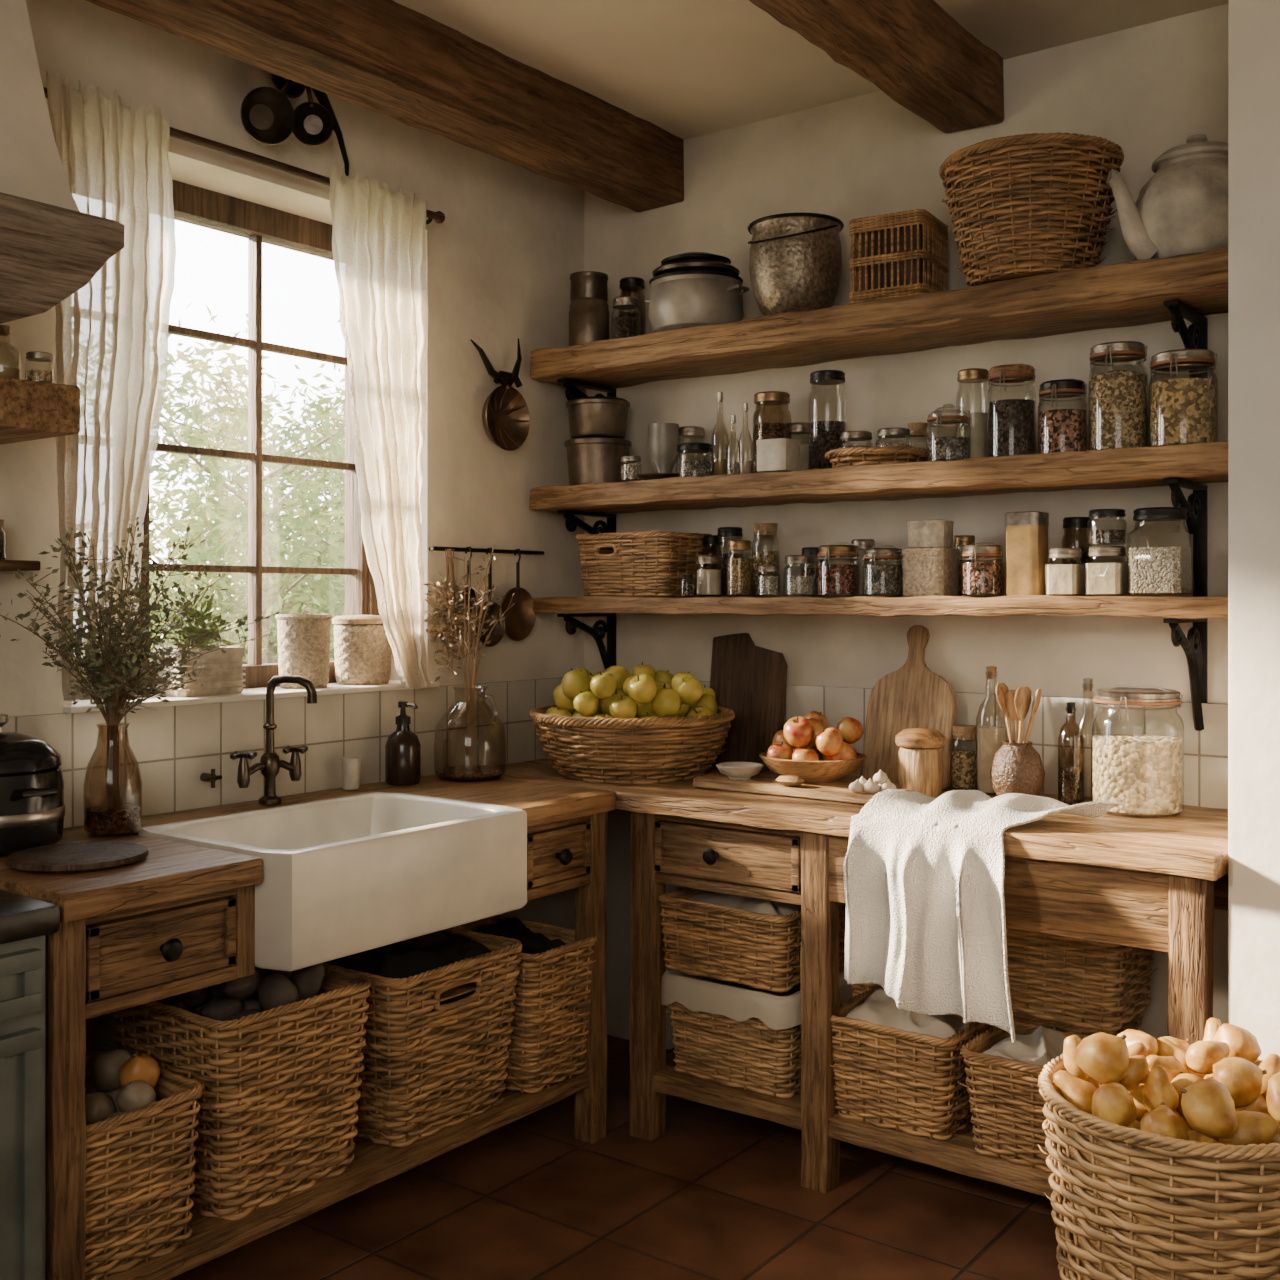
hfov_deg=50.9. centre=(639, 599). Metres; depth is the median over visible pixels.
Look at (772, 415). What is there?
glass jar
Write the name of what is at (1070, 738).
glass bottle
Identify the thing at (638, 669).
apple
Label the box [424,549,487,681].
herb bundle
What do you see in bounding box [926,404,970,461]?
glass jar
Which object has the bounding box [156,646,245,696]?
planter box
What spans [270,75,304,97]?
wall hook
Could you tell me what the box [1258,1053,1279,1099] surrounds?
pear
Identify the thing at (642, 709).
apple
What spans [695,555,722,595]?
glass jar
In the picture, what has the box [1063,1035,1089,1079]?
onion
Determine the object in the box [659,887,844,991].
wicker basket
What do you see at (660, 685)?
apple
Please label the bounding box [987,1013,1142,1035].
shelf
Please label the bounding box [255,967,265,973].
potato
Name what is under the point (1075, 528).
glass jar
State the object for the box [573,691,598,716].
apple
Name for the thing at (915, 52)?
ceiling beam
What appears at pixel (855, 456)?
wicker tray
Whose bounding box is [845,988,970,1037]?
folded cloth
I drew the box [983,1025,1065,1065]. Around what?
folded cloth
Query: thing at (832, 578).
glass jar
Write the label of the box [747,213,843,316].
metal pot
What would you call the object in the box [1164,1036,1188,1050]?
onion
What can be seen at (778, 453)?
tin
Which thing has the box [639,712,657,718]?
apple
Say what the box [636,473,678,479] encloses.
saucer
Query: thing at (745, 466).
glass bottle
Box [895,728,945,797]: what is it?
wooden canister
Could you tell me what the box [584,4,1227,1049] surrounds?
wall
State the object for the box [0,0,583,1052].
wall
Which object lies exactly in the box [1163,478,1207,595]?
shelf bracket
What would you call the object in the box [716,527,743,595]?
glass jar
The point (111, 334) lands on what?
curtain
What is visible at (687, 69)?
ceiling
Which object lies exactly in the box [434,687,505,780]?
glass jug
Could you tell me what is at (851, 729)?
apple
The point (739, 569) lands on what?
glass jar
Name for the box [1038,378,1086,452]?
glass jar
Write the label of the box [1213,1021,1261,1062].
onion
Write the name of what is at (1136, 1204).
wicker basket
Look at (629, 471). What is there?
glass jar
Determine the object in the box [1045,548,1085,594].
glass jar
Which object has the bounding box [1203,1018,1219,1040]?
onion
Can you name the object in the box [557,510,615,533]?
shelf bracket
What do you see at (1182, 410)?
glass jar
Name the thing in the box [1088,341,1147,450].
glass jar
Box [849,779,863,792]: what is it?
garlic bulb
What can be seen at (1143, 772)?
glass jar
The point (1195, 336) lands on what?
shelf bracket
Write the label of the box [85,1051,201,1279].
wicker basket
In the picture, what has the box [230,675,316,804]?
tap
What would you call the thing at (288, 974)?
potato
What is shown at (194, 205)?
window
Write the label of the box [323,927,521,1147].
wicker basket
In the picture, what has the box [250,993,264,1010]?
potato
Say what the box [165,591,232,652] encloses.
potted plant
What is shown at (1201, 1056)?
onion
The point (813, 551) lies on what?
glass jar
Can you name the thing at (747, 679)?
cutting board
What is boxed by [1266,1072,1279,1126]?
pear
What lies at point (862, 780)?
garlic bulb
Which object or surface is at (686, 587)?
glass jar
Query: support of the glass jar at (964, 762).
on the countertop at (1194, 842)
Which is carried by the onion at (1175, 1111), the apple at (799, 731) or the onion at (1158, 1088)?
the onion at (1158, 1088)
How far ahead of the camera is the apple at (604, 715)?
3.55 m
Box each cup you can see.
[341,756,360,789]
[648,423,678,472]
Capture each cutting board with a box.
[693,772,909,803]
[710,633,787,770]
[860,625,956,789]
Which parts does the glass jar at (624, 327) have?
lid, glass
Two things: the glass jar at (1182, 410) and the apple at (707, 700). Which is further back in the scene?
the apple at (707, 700)
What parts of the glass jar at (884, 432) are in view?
lid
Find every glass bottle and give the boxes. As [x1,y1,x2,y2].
[0,325,21,378]
[712,392,728,475]
[727,415,739,474]
[739,403,752,473]
[976,666,1005,794]
[1058,702,1083,805]
[1078,678,1101,802]
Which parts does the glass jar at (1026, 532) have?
lid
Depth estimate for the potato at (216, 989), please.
2.73 m
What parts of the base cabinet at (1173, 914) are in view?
leg, knob, drawer, leg, leg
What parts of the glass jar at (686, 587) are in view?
lid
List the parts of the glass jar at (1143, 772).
lid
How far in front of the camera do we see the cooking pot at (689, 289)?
3.73 m
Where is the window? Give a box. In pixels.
[123,180,378,695]
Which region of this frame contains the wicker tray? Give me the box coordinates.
[825,446,927,467]
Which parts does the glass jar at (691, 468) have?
lid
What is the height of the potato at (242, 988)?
0.068 m
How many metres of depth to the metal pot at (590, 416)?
4.00 m
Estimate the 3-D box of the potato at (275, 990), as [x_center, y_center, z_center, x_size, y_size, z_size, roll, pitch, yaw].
[-0.738,0.793,2.711,0.098,0.077,0.074,0,0,23]
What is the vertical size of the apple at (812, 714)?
0.066 m
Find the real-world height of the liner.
0.098 m
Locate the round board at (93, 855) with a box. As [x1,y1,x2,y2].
[6,841,148,872]
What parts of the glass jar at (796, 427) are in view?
lid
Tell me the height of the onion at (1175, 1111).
0.090 m
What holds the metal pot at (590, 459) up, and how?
on the wall shelf at (1206, 463)
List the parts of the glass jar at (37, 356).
lid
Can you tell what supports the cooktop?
in the range cooker
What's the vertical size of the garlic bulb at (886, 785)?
0.039 m
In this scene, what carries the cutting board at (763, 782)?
on the countertop at (1194, 842)
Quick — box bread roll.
[775,775,804,785]
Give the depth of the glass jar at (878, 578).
3.43 m
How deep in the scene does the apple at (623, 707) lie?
3.53 m
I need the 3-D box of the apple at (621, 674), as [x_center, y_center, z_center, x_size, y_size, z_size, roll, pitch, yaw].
[-0.068,0.226,3.820,0.080,0.082,0.082,0,0,41]
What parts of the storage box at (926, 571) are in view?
lid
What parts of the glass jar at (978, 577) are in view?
lid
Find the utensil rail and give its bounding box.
[428,546,543,554]
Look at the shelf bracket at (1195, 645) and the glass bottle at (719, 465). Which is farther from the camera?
the glass bottle at (719, 465)
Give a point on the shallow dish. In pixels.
(733, 770)
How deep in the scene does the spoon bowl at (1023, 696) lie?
3.18 m
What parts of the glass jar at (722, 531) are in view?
lid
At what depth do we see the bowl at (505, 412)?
3.97 m
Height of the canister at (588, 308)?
0.236 m
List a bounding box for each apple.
[545,707,559,713]
[550,707,571,716]
[554,684,574,711]
[561,670,590,700]
[571,667,589,674]
[572,712,597,717]
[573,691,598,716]
[590,671,616,698]
[594,712,611,717]
[599,688,625,714]
[604,665,629,690]
[609,695,636,718]
[623,675,635,695]
[627,674,656,703]
[630,662,654,678]
[636,701,654,717]
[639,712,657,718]
[650,688,680,717]
[654,670,672,683]
[656,681,671,690]
[671,672,695,690]
[676,677,702,704]
[677,702,689,716]
[686,706,712,716]
[689,693,717,713]
[703,685,715,697]
[767,742,793,759]
[772,729,793,748]
[783,716,814,747]
[791,745,818,760]
[805,711,827,728]
[808,718,824,746]
[811,746,820,756]
[815,727,842,755]
[823,739,856,760]
[836,717,862,743]
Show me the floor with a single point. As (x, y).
(720, 1195)
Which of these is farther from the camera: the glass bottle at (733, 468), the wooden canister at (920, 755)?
the glass bottle at (733, 468)
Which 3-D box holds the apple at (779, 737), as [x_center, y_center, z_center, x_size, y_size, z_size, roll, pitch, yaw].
[0.381,0.373,3.498,0.072,0.073,0.072,0,0,33]
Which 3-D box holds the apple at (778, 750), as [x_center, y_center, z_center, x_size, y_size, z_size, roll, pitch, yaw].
[0.357,0.395,3.415,0.070,0.073,0.069,0,0,-13]
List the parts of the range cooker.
drawer, door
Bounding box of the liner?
[661,969,852,1029]
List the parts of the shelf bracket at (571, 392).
arm, wall plate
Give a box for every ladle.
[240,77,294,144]
[270,75,348,175]
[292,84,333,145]
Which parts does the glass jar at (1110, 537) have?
lid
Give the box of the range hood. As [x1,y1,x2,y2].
[0,0,123,323]
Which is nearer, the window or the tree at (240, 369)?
the window
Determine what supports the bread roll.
on the cutting board at (763, 782)
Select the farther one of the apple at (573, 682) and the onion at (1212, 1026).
the apple at (573, 682)
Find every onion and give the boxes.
[86,1082,99,1093]
[86,1092,115,1124]
[90,1049,132,1091]
[101,1088,120,1112]
[107,1112,123,1117]
[116,1080,155,1111]
[118,1054,159,1087]
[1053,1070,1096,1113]
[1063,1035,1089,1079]
[1075,1032,1128,1083]
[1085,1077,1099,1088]
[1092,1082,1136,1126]
[1117,1029,1158,1055]
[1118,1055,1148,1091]
[1128,1042,1147,1056]
[1128,1120,1139,1129]
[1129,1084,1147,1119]
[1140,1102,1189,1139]
[1142,1065,1178,1111]
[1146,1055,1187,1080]
[1156,1037,1201,1077]
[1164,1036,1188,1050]
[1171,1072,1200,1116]
[1174,1110,1189,1129]
[1180,1078,1237,1137]
[1186,1041,1229,1074]
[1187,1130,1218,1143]
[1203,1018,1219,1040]
[1204,1074,1212,1078]
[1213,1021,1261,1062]
[1213,1057,1266,1108]
[1217,1111,1278,1145]
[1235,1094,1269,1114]
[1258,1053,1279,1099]
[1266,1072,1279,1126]
[1270,1127,1279,1143]
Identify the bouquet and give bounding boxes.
[0,517,279,724]
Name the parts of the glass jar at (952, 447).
lid, glass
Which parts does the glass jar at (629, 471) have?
lid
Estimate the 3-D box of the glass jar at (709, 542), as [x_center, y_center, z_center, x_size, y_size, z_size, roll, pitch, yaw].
[0.207,-0.099,3.920,0.062,0.176,0.062,0,0,37]
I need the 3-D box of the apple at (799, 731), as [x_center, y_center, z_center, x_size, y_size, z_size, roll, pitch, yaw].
[0.402,0.333,3.397,0.079,0.081,0.078,0,0,-44]
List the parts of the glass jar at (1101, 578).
lid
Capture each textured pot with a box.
[275,614,332,688]
[332,615,391,684]
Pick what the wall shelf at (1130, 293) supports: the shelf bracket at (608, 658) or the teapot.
the teapot
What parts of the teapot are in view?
spout, lid, knob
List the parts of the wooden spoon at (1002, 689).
handle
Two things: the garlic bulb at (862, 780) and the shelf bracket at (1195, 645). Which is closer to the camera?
the shelf bracket at (1195, 645)
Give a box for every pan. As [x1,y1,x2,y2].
[474,547,505,646]
[499,549,535,640]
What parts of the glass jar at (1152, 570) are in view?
lid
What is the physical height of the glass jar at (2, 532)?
0.080 m
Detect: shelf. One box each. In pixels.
[0,375,78,442]
[0,560,39,570]
[98,1072,589,1279]
[529,248,1227,389]
[529,441,1227,512]
[532,594,1227,617]
[653,1047,1063,1197]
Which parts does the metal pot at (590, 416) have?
lid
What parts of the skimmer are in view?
handle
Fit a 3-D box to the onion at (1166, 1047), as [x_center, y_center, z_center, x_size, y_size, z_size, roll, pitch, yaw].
[0.961,0.837,2.410,0.083,0.088,0.065,0,0,25]
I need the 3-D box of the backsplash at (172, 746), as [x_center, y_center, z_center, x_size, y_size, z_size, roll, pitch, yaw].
[-1.043,0.366,3.132,0.012,0.248,2.900,0,0,37]
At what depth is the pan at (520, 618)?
3.99 m
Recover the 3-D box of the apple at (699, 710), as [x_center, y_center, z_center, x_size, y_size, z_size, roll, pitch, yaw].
[0.165,0.330,3.668,0.080,0.081,0.080,0,0,15]
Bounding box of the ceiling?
[391,0,1227,138]
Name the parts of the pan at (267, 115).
handle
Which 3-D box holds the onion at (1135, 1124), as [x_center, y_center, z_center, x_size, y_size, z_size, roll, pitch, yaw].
[0.799,0.894,2.246,0.079,0.069,0.073,0,0,-25]
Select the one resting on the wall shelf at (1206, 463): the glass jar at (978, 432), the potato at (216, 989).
the glass jar at (978, 432)
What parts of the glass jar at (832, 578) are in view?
lid, glass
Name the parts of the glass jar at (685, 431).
lid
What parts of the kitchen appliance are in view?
knob, lid, handle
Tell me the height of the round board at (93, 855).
0.016 m
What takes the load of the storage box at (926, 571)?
on the wall shelf at (1099, 604)
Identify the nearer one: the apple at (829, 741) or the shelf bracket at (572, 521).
the apple at (829, 741)
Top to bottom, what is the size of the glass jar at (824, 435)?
0.273 m
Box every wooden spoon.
[996,683,1013,742]
[1005,690,1018,742]
[1014,686,1031,742]
[1024,688,1041,742]
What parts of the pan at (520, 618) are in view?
handle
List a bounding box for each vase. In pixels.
[83,722,141,835]
[990,740,1044,795]
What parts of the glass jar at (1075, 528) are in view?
lid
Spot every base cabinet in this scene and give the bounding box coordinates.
[45,811,606,1279]
[629,811,1227,1197]
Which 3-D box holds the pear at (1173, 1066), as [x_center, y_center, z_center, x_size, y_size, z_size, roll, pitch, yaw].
[0.917,0.825,2.348,0.074,0.067,0.056,0,0,7]
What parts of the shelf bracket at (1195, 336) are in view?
arm, wall plate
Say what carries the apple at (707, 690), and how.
on the apple
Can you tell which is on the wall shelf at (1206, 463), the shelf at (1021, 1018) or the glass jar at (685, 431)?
the glass jar at (685, 431)
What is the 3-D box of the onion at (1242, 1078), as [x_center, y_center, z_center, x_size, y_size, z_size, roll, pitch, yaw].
[0.993,0.805,2.240,0.080,0.079,0.079,0,0,-29]
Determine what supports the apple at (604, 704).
in the wicker basket at (599, 749)
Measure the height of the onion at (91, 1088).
0.068 m
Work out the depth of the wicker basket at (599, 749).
3.54 m
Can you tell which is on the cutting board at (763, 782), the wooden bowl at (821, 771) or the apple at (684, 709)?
the wooden bowl at (821, 771)
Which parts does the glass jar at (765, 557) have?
lid, glass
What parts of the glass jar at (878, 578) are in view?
glass, lid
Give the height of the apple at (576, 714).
0.081 m
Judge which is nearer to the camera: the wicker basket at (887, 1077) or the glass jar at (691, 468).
the wicker basket at (887, 1077)
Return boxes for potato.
[165,995,192,1011]
[178,986,211,1007]
[192,1003,204,1013]
[198,997,242,1020]
[208,983,226,999]
[221,969,260,1000]
[224,1008,262,1019]
[241,997,261,1009]
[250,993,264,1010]
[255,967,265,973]
[258,972,298,1009]
[264,969,291,977]
[289,963,324,1000]
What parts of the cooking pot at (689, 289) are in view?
lid, lid, lid, handle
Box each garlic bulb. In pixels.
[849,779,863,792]
[859,776,866,790]
[863,778,879,793]
[873,770,887,783]
[880,778,896,790]
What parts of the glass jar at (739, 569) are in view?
lid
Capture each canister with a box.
[569,271,608,345]
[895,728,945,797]
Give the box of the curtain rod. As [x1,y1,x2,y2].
[43,87,444,223]
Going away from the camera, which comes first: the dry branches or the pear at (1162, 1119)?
the pear at (1162, 1119)
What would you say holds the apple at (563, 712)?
on the wicker basket at (599, 749)
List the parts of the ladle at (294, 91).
handle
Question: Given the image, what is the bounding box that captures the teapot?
[1106,134,1227,260]
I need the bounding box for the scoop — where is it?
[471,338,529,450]
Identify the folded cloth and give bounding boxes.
[473,917,565,953]
[688,891,799,915]
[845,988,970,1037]
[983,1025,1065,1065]
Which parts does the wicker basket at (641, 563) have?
handle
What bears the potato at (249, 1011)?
on the wicker basket at (277, 1116)
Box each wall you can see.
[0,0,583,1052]
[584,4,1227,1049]
[1228,0,1279,1059]
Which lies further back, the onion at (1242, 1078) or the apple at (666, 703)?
the apple at (666, 703)
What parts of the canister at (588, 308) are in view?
lid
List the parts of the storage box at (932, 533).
lid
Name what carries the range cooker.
on the floor
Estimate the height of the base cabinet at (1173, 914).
0.837 m
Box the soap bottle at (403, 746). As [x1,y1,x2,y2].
[385,701,420,785]
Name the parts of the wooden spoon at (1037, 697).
handle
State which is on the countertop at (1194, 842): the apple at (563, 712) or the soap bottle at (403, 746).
the soap bottle at (403, 746)
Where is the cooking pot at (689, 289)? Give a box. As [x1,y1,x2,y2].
[645,252,748,333]
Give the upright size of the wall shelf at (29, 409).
0.101 m
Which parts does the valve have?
stem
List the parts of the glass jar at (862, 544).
lid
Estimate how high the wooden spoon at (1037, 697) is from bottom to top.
0.242 m
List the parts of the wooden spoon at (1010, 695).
handle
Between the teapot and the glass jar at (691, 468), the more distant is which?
the glass jar at (691, 468)
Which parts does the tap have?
cross handle, spout, cross handle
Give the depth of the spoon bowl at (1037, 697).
3.17 m
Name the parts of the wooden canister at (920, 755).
lid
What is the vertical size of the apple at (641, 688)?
0.078 m
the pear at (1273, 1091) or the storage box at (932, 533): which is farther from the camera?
the storage box at (932, 533)
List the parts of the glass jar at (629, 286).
lid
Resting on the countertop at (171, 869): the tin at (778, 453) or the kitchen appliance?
the kitchen appliance
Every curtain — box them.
[46,70,175,702]
[329,163,431,688]
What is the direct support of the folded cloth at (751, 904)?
in the wicker basket at (751, 949)
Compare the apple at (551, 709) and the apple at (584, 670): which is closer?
the apple at (551, 709)
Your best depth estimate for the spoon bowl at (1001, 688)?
3.22 m
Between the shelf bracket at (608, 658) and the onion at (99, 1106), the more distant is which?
the shelf bracket at (608, 658)
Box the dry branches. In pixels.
[437,544,514,768]
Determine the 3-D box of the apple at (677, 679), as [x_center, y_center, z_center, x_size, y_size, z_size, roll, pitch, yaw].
[0.122,0.233,3.695,0.071,0.072,0.072,0,0,14]
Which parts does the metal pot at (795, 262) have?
handle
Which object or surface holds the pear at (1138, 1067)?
in the wicker basket at (1136, 1204)
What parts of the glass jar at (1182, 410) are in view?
lid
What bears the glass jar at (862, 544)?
on the wall shelf at (1099, 604)
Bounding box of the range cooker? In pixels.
[0,890,59,1279]
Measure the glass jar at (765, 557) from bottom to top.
0.204 m
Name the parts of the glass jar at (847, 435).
lid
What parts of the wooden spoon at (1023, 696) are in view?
handle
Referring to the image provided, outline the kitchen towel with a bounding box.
[843,789,1124,1043]
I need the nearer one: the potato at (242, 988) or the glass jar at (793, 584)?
the potato at (242, 988)
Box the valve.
[200,769,221,787]
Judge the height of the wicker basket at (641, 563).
0.188 m
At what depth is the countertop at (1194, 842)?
3.14 m
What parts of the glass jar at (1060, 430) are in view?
lid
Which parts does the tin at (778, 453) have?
lid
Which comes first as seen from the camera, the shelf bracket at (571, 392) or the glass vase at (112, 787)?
the glass vase at (112, 787)
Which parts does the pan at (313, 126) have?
handle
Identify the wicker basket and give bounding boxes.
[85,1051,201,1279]
[105,968,373,1220]
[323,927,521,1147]
[455,915,596,1093]
[529,705,734,783]
[576,530,711,596]
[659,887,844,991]
[666,978,800,1098]
[829,987,992,1139]
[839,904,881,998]
[849,209,948,303]
[939,132,1123,286]
[958,1021,1089,1172]
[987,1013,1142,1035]
[1006,928,1157,1030]
[1036,1054,1279,1279]
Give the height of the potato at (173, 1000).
0.058 m
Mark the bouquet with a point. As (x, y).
(115, 682)
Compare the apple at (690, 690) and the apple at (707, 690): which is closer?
the apple at (690, 690)
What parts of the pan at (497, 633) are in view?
handle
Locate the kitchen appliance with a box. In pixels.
[0,713,64,855]
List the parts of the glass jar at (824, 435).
lid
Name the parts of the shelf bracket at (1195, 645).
arm, wall plate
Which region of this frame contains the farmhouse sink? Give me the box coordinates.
[138,792,526,970]
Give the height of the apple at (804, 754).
0.071 m
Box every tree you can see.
[149,302,344,658]
[149,319,344,664]
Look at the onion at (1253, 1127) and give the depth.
2.14 m
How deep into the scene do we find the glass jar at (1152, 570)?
3.02 m
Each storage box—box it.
[902,547,959,595]
[907,519,953,547]
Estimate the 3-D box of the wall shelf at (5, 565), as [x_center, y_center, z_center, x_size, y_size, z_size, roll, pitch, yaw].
[-1.583,-0.070,2.337,0.097,0.020,1.080,0,0,37]
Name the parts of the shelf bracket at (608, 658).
arm, wall plate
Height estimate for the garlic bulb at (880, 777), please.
0.035 m
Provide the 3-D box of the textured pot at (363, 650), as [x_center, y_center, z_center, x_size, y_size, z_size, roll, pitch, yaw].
[-0.754,0.133,3.661,0.163,0.187,0.163,0,0,37]
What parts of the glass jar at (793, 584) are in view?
lid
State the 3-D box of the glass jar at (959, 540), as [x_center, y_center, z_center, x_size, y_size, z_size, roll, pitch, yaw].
[0.838,-0.089,3.472,0.058,0.155,0.058,0,0,37]
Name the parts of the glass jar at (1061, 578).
lid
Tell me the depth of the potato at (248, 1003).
2.72 m
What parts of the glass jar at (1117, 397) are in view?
lid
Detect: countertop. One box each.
[0,825,263,921]
[133,758,1227,878]
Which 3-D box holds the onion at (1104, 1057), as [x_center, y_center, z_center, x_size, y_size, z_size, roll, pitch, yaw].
[0.781,0.774,2.267,0.082,0.087,0.087,0,0,4]
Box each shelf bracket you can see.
[557,379,615,400]
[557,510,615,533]
[557,613,615,668]
[1163,300,1207,377]
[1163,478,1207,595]
[1163,617,1207,730]
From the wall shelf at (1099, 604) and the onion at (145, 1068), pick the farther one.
the wall shelf at (1099, 604)
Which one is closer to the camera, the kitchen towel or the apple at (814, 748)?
the kitchen towel
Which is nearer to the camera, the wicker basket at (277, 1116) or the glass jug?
the wicker basket at (277, 1116)
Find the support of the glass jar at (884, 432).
on the wicker tray
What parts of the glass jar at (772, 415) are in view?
lid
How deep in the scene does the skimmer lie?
3.82 m
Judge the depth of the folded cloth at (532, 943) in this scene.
3.43 m
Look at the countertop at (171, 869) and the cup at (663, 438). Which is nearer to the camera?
the countertop at (171, 869)
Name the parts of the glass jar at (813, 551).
lid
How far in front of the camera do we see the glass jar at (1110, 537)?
3.08 m
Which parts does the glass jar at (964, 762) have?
glass, lid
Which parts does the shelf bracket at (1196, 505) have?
arm, wall plate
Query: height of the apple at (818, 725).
0.076 m
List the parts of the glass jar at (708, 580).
lid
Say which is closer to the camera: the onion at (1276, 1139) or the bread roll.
the onion at (1276, 1139)
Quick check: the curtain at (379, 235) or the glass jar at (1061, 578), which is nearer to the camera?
the glass jar at (1061, 578)
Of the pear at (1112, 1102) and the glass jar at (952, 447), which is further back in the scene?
the glass jar at (952, 447)
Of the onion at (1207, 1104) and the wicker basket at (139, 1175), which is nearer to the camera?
the onion at (1207, 1104)
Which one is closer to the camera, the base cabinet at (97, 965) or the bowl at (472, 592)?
the base cabinet at (97, 965)
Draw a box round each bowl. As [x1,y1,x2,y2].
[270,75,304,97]
[460,586,475,611]
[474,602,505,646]
[482,385,529,450]
[499,587,535,640]
[759,752,867,782]
[996,683,1008,716]
[1005,690,1018,722]
[1014,686,1031,720]
[1030,688,1041,721]
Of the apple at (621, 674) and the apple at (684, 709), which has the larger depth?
the apple at (621, 674)
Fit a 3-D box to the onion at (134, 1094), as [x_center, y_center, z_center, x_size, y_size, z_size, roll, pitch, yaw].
[-0.925,0.917,2.476,0.068,0.075,0.068,0,0,34]
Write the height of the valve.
0.044 m
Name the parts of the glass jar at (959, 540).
lid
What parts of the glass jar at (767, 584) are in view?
lid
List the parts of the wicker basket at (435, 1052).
handle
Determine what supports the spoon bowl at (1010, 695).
on the wooden spoon at (1010, 695)
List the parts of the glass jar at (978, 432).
lid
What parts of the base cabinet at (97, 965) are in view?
leg, drawer, knob, drawer, knob, leg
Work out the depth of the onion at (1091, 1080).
2.38 m
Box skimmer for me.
[460,546,475,611]
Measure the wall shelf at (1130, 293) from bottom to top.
0.090 m
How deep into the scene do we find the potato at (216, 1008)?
2.67 m
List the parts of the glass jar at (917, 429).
lid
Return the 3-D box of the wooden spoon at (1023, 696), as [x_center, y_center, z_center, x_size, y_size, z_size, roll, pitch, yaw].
[0.907,0.328,3.184,0.039,0.246,0.039,0,0,17]
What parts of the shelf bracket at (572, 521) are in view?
arm, wall plate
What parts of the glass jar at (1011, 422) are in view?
lid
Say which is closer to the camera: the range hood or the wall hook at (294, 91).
the range hood
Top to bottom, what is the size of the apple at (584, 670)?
0.074 m
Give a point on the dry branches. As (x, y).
(470, 750)
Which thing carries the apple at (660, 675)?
on the apple
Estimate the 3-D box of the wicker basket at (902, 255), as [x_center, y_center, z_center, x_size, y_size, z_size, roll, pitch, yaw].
[0.667,-0.860,3.462,0.206,0.218,0.206,0,0,31]
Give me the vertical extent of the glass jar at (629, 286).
0.227 m
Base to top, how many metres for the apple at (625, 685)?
0.075 m
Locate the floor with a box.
[169,1035,1060,1279]
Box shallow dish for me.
[716,762,763,779]
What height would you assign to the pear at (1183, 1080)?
0.070 m
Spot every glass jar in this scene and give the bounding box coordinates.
[0,519,5,559]
[25,351,52,382]
[611,296,640,339]
[618,277,645,335]
[620,456,641,480]
[675,443,713,478]
[676,426,705,472]
[680,575,693,594]
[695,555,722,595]
[700,535,720,595]
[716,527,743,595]
[726,540,752,595]
[751,523,779,595]
[753,391,790,471]
[757,565,778,595]
[783,555,815,595]
[789,422,809,468]
[800,547,829,595]
[808,370,846,467]
[817,542,859,595]
[839,431,871,447]
[851,539,874,594]
[862,545,902,595]
[877,428,909,446]
[906,422,928,460]
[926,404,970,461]
[950,725,976,789]
[954,535,974,593]
[956,368,989,457]
[961,542,1003,595]
[987,363,1035,457]
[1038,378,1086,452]
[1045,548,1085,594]
[1062,517,1091,595]
[1084,546,1129,594]
[1087,509,1126,544]
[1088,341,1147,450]
[1091,685,1183,817]
[1127,507,1192,594]
[1149,349,1217,446]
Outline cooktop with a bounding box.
[0,890,59,944]
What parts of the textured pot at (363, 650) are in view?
lid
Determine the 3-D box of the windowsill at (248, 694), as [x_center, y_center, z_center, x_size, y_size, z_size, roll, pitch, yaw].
[-0.997,0.235,3.388,0.280,0.014,1.095,0,0,37]
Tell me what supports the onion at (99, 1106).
in the wicker basket at (139, 1175)
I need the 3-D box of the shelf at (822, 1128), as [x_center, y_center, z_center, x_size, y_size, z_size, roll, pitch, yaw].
[0.706,1.220,3.254,1.406,0.048,0.568,0,0,37]
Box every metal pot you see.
[564,437,631,484]
[566,396,629,438]
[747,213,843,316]
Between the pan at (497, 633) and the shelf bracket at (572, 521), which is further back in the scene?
the shelf bracket at (572, 521)
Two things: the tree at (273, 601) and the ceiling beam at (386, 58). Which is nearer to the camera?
the ceiling beam at (386, 58)
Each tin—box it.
[756,438,800,471]
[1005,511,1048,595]
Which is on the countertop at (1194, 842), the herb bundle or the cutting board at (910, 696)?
the cutting board at (910, 696)
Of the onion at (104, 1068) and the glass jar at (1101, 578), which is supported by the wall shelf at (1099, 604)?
the glass jar at (1101, 578)
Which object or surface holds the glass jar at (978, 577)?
on the wall shelf at (1099, 604)
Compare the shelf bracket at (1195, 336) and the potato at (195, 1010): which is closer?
the potato at (195, 1010)
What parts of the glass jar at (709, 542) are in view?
lid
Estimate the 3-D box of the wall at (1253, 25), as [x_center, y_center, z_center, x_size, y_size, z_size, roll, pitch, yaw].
[2.196,-0.010,2.153,2.230,2.760,0.580,0,0,37]
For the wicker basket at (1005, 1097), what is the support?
on the base cabinet at (1173, 914)
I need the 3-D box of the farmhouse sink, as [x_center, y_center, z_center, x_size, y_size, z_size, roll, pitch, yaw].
[-0.658,0.592,2.956,0.496,0.225,0.710,0,0,37]
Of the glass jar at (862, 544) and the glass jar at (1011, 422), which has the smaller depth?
the glass jar at (1011, 422)
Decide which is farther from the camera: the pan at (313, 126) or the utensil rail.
the utensil rail

